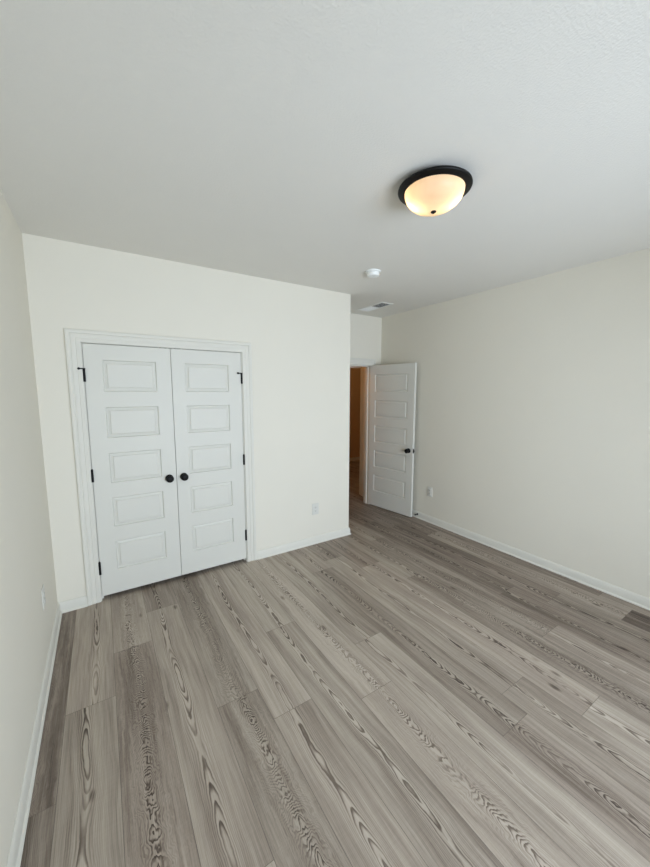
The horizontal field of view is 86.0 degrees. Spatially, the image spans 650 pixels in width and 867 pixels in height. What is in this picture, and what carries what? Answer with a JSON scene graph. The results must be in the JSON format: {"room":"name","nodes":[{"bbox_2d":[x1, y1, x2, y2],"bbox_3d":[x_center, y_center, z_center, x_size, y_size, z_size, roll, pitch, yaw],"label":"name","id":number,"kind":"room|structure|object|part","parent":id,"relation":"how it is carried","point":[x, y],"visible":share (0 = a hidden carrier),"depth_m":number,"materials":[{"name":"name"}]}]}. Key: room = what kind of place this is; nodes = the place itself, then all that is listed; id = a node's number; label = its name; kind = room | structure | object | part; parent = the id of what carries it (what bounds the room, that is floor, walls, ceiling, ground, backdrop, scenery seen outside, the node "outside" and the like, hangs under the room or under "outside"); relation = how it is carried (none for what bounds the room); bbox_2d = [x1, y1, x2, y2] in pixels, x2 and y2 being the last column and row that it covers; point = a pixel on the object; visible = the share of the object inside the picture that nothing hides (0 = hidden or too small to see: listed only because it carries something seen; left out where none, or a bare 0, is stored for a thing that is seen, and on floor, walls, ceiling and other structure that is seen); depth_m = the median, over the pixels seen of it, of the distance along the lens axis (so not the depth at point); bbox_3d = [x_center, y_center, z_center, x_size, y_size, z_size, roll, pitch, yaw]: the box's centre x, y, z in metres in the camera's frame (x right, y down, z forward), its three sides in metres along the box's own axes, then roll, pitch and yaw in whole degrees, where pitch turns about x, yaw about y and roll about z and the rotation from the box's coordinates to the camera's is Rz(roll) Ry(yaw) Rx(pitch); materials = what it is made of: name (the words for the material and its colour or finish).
{"room":"empty bedroom","nodes":[
{"label":"empty bedroom","id":0,"kind":"room"},
{"bbox_2d":[0,189,57,866],"bbox_3d":[-0.916,0.233,0.664,0.120,2.734,6.120,-4,8,-32],"label":"wall","id":1,"kind":"structure","parent":0,"point":[26,551],"depth_m":1.73,"materials":[{"name":"paint"}]},
{"bbox_2d":[6,603,61,866],"bbox_3d":[-0.645,1.583,0.535,0.024,0.083,5.100,-4,8,-32],"label":"baseboard","id":2,"kind":"structure","parent":1,"relation":"attached to","point":[14,858],"depth_m":1.55,"materials":[{"name":"paint"}]},
{"bbox_2d":[41,584,45,609],"bbox_3d":[-1.714,0.996,2.125,0.009,0.127,0.083,-4,8,-32],"label":"wall outlet","id":3,"kind":"object","parent":1,"relation":"attached to","point":[42,589],"visible":1,"depth_m":2.11,"materials":[{"name":"plastic"}]},
{"bbox_2d":[22,233,350,601],"bbox_3d":[-1.075,-0.113,3.545,2.750,2.734,0.734,-4,8,-32],"label":"wall","id":4,"kind":"structure","parent":0,"point":[298,336],"depth_m":3.16,"materials":[{"name":"paint"}]},
{"bbox_2d":[77,343,181,595],"bbox_3d":[-1.553,0.305,2.833,0.642,1.998,0.095,-4,8,-32],"label":"door","id":5,"kind":"structure","parent":4,"relation":"in","point":[129,388],"depth_m":2.84,"materials":[{"name":"paint"}]},
{"bbox_3d":[-1.322,0.386,2.971,0.064,0.064,0.060,-4,8,-32],"label":"knob","id":6,"kind":"part","parent":5,"relation":"part of","materials":[{"name":"black metal"}]},
{"bbox_2d":[64,328,256,605],"bbox_3d":[-1.313,0.251,3.053,1.409,2.130,0.134,-4,8,-32],"label":"door frame","id":7,"kind":"structure","parent":4,"relation":"attached to","point":[74,338],"depth_m":2.73,"materials":[{"name":"paint"}]},
{"bbox_2d":[58,527,350,612],"bbox_3d":[-1.059,1.204,3.699,2.774,0.083,0.758,-4,8,-32],"label":"baseboard","id":8,"kind":"structure","parent":4,"relation":"attached to","point":[80,602],"depth_m":3.66,"materials":[{"name":"paint"}]},
{"bbox_2d":[170,348,246,574],"bbox_3d":[-1.022,0.265,3.171,0.611,1.998,0.095,-4,8,-32],"label":"door","id":9,"kind":"structure","parent":4,"relation":"in","point":[206,385],"depth_m":3.17,"materials":[{"name":"paint"}]},
{"bbox_3d":[-1.223,0.379,3.034,0.064,0.064,0.060,-4,8,-32],"label":"knob","id":10,"kind":"part","parent":9,"relation":"part of","materials":[{"name":"black metal"}]},
{"bbox_2d":[312,503,318,514],"bbox_3d":[-0.105,0.831,3.841,0.083,0.127,0.009,-4,8,-32],"label":"wall outlet","id":11,"kind":"object","parent":4,"relation":"attached to","point":[315,507],"visible":1,"depth_m":3.84,"materials":[{"name":"plastic"}]},
{"bbox_2d":[0,0,649,317],"bbox_3d":[1.377,-1.541,3.564,7.320,0.100,8.840,-4,8,-32],"label":"ceiling","id":12,"kind":"structure","parent":0,"point":[278,140],"depth_m":1.44,"materials":[{"name":"paint"}]},
{"bbox_2d":[365,269,380,277],"bbox_3d":[0.426,-1.409,3.084,0.137,0.048,0.137,-4,8,-32],"label":"smoke detector","id":13,"kind":"object","parent":12,"relation":"attached to","point":[371,273],"visible":1,"depth_m":3.05,"materials":[{"name":"white plastic"}]},
{"bbox_2d":[357,302,392,311],"bbox_3d":[0.622,-1.583,4.370,0.190,0.009,0.480,-4,8,-32],"label":"ceiling vent","id":14,"kind":"object","parent":12,"relation":"in","point":[380,304],"visible":1,"depth_m":4.35,"materials":[{"name":"metal"}]},
{"bbox_2d":[398,165,472,216],"bbox_3d":[0.556,-1.202,1.780,0.364,0.150,0.364,-4,8,-32],"label":"ceiling light","id":15,"kind":"object","parent":12,"relation":"attached to","point":[435,190],"visible":1,"depth_m":1.69,"materials":[{"name":"white glass"}]},
{"bbox_3d":[0.556,-1.185,1.782,0.295,0.095,0.295,-4,8,-32],"label":"lamp shade","id":16,"kind":"part","parent":15,"relation":"part of","materials":[{"name":"white glass"}]},
{"bbox_2d":[20,460,649,866],"bbox_3d":[1.385,1.247,3.904,7.300,0.050,8.840,-4,8,-32],"label":"floor","id":17,"kind":"structure","parent":0,"point":[398,690],"depth_m":1.80,"materials":[{"name":"grey laminate"}]},
{"bbox_2d":[349,368,360,457],"bbox_3d":[0.532,-0.524,6.983,5.200,2.734,2.420,-4,8,-32],"label":"wall","id":18,"kind":"structure","parent":0,"point":[355,373],"depth_m":8.41,"materials":[{"name":"paint"}]},
{"bbox_2d":[350,313,381,365],"bbox_3d":[-0.837,-0.191,4.198,3.862,2.734,0.115,-4,8,-32],"label":"wall","id":19,"kind":"structure","parent":0,"point":[365,331],"depth_m":4.90,"materials":[{"name":"paint"}]},
{"bbox_2d":[350,358,375,503],"bbox_3d":[0.301,0.018,4.949,0.957,2.142,0.133,-4,8,-32],"label":"door frame","id":20,"kind":"structure","parent":19,"relation":"attached to","point":[360,362],"depth_m":5.12,"materials":[{"name":"paint"}]},
{"bbox_2d":[368,363,416,516],"bbox_3d":[0.908,0.074,4.834,0.156,2.029,0.787,-6,9,-40],"label":"door","id":21,"kind":"structure","parent":19,"relation":"in","point":[393,386],"depth_m":4.79,"materials":[{"name":"paint"}]},
{"bbox_2d":[362,248,649,598],"bbox_3d":[2.352,-0.037,2.927,0.120,2.734,6.420,-4,8,-32],"label":"wall","id":22,"kind":"structure","parent":0,"point":[532,412],"depth_m":3.26,"materials":[{"name":"paint"}]},
{"bbox_2d":[427,486,432,496],"bbox_3d":[1.345,0.748,4.479,0.009,0.127,0.083,-4,8,-32],"label":"wall outlet","id":23,"kind":"object","parent":22,"relation":"attached to","point":[429,489],"visible":1,"depth_m":4.48,"materials":[{"name":"plastic"}]},
{"bbox_2d":[412,509,649,609],"bbox_3d":[2.385,1.301,2.902,0.024,0.083,5.834,-4,8,-32],"label":"baseboard","id":24,"kind":"structure","parent":22,"relation":"attached to","point":[644,602],"depth_m":3.32,"materials":[{"name":"paint"}]},
{"bbox_3d":[0.585,-0.503,6.809,5.300,2.734,2.771,-4,8,-32],"label":"wall","id":25,"kind":"structure","parent":0,"visible":0},
{"bbox_2d":[349,457,362,495],"bbox_3d":[0.575,0.822,6.891,5.000,0.083,2.650,-4,8,-32],"label":"baseboard","id":26,"kind":"structure","parent":25,"relation":"attached to","point":[352,458],"depth_m":8.51,"materials":[{"name":"paint"}]},
{"bbox_2d":[350,366,363,494],"bbox_3d":[0.054,0.001,5.245,1.262,2.105,0.070,-4,8,-32],"label":"door frame","id":27,"kind":"structure","parent":25,"relation":"attached to","point":[362,368],"depth_m":5.57,"materials":[{"name":"paint"}]}
]}

